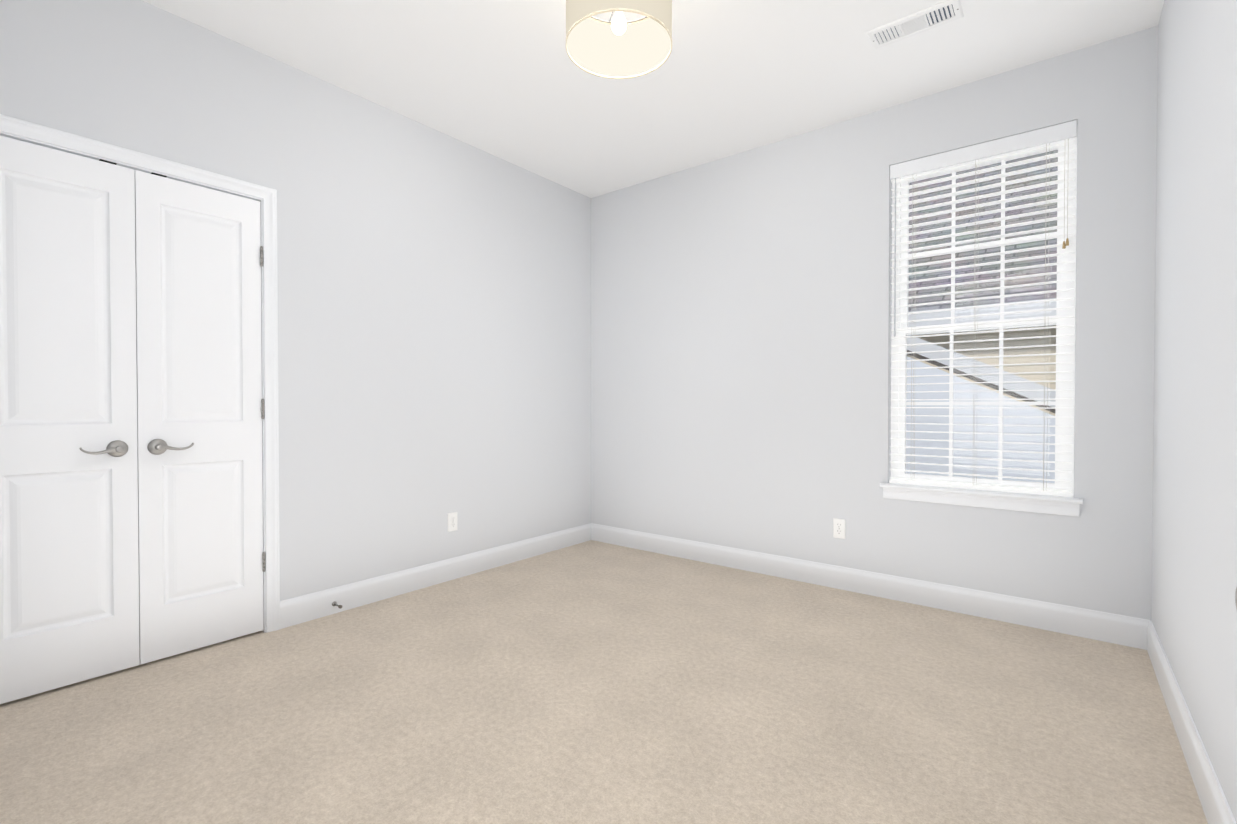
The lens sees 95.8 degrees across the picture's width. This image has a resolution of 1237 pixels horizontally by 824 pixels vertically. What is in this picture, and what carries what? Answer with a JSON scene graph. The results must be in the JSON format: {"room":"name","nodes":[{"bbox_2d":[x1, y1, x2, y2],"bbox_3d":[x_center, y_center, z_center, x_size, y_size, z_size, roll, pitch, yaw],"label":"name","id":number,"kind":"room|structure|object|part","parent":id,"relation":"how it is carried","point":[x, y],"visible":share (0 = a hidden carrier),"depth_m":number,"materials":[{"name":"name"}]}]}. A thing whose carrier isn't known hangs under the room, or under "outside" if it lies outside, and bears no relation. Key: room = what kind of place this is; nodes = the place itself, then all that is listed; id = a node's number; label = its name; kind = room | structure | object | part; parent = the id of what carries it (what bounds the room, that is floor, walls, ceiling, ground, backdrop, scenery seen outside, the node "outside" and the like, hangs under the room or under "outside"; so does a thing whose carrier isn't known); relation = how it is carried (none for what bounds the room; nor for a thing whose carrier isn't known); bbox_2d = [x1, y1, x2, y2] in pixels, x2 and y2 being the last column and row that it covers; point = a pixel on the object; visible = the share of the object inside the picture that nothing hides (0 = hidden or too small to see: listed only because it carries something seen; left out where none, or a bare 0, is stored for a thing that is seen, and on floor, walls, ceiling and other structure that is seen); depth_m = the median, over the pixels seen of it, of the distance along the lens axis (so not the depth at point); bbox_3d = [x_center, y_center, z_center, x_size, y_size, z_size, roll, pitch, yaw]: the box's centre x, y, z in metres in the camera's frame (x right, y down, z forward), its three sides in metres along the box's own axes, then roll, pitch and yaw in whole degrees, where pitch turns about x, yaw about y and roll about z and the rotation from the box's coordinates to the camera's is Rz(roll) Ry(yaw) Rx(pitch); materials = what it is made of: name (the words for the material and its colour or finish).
{"room":"empty bedroom","nodes":[
{"label":"empty bedroom","id":0,"kind":"room"},
{"bbox_2d":[0,0,590,600],"bbox_3d":[-1.315,-0.327,3.203,0.114,2.740,3.704,1,1,38],"label":"wall","id":1,"kind":"structure","parent":0,"point":[434,328],"depth_m":3.07,"materials":[{"name":"white paint"}]},
{"bbox_2d":[0,135,139,703],"bbox_3d":[-2.108,0.028,2.105,0.086,2.032,0.461,1,1,38],"label":"closet door","id":2,"kind":"structure","parent":1,"relation":"in","point":[69,587],"depth_m":2.13,"materials":[{"name":"white paint"}]},
{"bbox_2d":[0,114,279,632],"bbox_3d":[-2.013,0.020,2.325,0.114,2.068,0.952,1,1,38],"label":"door frame","id":3,"kind":"structure","parent":1,"relation":"attached to","point":[146,171],"depth_m":2.60,"materials":[{"name":"white paint"}]},
{"bbox_2d":[135,170,265,664],"bbox_3d":[-1.821,0.023,2.469,0.086,2.032,0.461,1,1,38],"label":"closet door","id":4,"kind":"structure","parent":1,"relation":"in","point":[200,400],"depth_m":2.45,"materials":[{"name":"white paint"}]},
{"bbox_2d":[280,523,590,628],"bbox_3d":[-0.928,0.973,3.605,0.014,0.132,2.297,1,1,38],"label":"baseboard","id":5,"kind":"structure","parent":1,"relation":"attached to","point":[304,608],"depth_m":3.28,"materials":[{"name":"white paint"}]},
{"bbox_2d":[332,601,341,608],"bbox_3d":[-1.446,0.995,2.879,0.075,0.025,0.025,1,1,38],"label":"door stop","id":6,"kind":"object","parent":5,"relation":"attached to","point":[334,603],"visible":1,"depth_m":2.89,"materials":[{"name":"grey metal"}]},
{"bbox_2d":[448,512,456,531],"bbox_3d":[-1.030,0.683,3.477,0.007,0.115,0.070,1,1,38],"label":"electrical outlet","id":7,"kind":"object","parent":1,"relation":"attached to","point":[452,521],"visible":1,"depth_m":3.47,"materials":[{"name":"white plastic"}]},
{"bbox_2d":[0,540,1207,823],"bbox_3d":[-0.690,1.089,1.906,4.298,0.060,4.990,1,1,38],"label":"floor","id":8,"kind":"structure","parent":0,"point":[592,682],"depth_m":1.93,"materials":[{"name":"carpet"}]},
{"bbox_2d":[142,0,1163,197],"bbox_3d":[-0.690,-1.731,1.872,4.298,0.100,4.990,1,1,38],"label":"ceiling","id":9,"kind":"structure","parent":0,"point":[510,81],"depth_m":2.71,"materials":[{"name":"white paint"}]},
{"bbox_2d":[566,0,671,78],"bbox_3d":[0.002,-1.531,2.118,0.403,0.305,0.403,1,1,38],"label":"ceiling light","id":10,"kind":"object","parent":9,"relation":"attached to","point":[618,47],"visible":1,"depth_m":2.27,"materials":[{"name":"white fabric"}]},
{"bbox_3d":[0.002,-1.480,2.119,0.060,0.092,0.060,1,1,38],"label":"bulb","id":11,"kind":"part","parent":10,"relation":"part of","materials":[{"name":"white glass"}]},
{"bbox_2d":[866,0,963,48],"bbox_3d":[1.285,-1.683,2.433,0.355,0.010,0.150,1,1,38],"label":"ceiling vent","id":12,"kind":"object","parent":9,"relation":"in","point":[937,15],"visible":1,"depth_m":2.42,"materials":[{"name":"white metal"}]},
{"bbox_2d":[591,26,1157,619],"bbox_3d":[1.161,-0.330,3.504,3.398,2.740,0.160,1,1,38],"label":"wall","id":13,"kind":"structure","parent":0,"point":[741,320],"depth_m":3.29,"materials":[{"name":"white paint"}]},
{"bbox_2d":[833,518,845,538],"bbox_3d":[1.302,0.687,3.298,0.070,0.115,0.007,1,1,38],"label":"electrical outlet","id":14,"kind":"object","parent":13,"relation":"attached to","point":[839,528],"visible":1,"depth_m":3.29,"materials":[{"name":"white plastic"}]},
{"bbox_2d":[591,523,1149,649],"bbox_3d":[1.063,0.974,3.486,3.284,0.132,0.014,1,1,38],"label":"baseboard","id":15,"kind":"structure","parent":13,"relation":"attached to","point":[1129,631],"depth_m":3.06,"materials":[{"name":"white paint"}]},
{"bbox_2d":[880,483,1082,516],"bbox_3d":[1.836,0.444,2.897,0.874,0.084,0.113,1,1,38],"label":"window sill","id":16,"kind":"structure","parent":13,"relation":"attached to","point":[1051,504],"depth_m":2.83,"materials":[{"name":"white paint"}]},
{"bbox_2d":[891,138,1076,495],"bbox_3d":[1.897,-0.476,2.963,0.810,1.795,0.083,1,1,38],"label":"window","id":17,"kind":"structure","parent":13,"relation":"in","point":[1059,394],"depth_m":2.89,"materials":[{"name":"white plastic"}]},
{"bbox_2d":[889,120,1076,496],"bbox_3d":[1.848,-0.485,2.901,0.806,1.771,0.065,1,1,38],"label":"window blinds","id":18,"kind":"object","parent":17,"relation":"attached to","point":[1047,135],"visible":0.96,"depth_m":2.87,"materials":[{"name":"white plastic"}]},
{"bbox_2d":[1151,0,1236,822],"bbox_3d":[0.902,-0.295,0.528,0.114,2.740,4.830,1,1,38],"label":"wall","id":19,"kind":"structure","parent":0,"point":[1194,566],"depth_m":1.66,"materials":[{"name":"white paint"}]},
{"bbox_2d":[1147,620,1236,823],"bbox_3d":[1.286,1.002,1.133,0.014,0.132,3.430,1,1,38],"label":"baseboard","id":20,"kind":"structure","parent":19,"relation":"attached to","point":[1213,801],"depth_m":1.66,"materials":[{"name":"white paint"}]},
{"bbox_2d":[1235,587,1236,608],"bbox_3d":[0.379,0.052,0.169,0.146,2.029,0.805,1,1,38],"label":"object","id":21,"kind":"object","parent":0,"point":[1236,597],"depth_m":0.48,"materials":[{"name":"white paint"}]},
{"label":"outside","id":22,"kind":"structure","parent":0,"visible":0},
{"bbox_2d":[907,325,1055,415],"bbox_3d":[4.986,1.357,6.262,22.000,5.300,0.001,1,1,38],"label":"wall","id":23,"kind":"structure","parent":22,"point":[1025,351],"depth_m":6.52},
{"bbox_2d":[908,150,1057,326],"bbox_3d":[6.512,-3.001,8.140,22.000,3.930,5.680,1,1,38],"label":"trees","id":24,"kind":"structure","parent":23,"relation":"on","point":[1016,299],"depth_m":7.62,"materials":[{"name":"grey plant"}]},
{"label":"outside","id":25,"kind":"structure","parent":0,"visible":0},
{"bbox_2d":[906,335,1055,482],"bbox_3d":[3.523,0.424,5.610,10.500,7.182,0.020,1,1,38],"label":"neighboring house","id":26,"kind":"structure","parent":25,"point":[987,420],"depth_m":5.60,"materials":[{"name":"white"}]}
]}

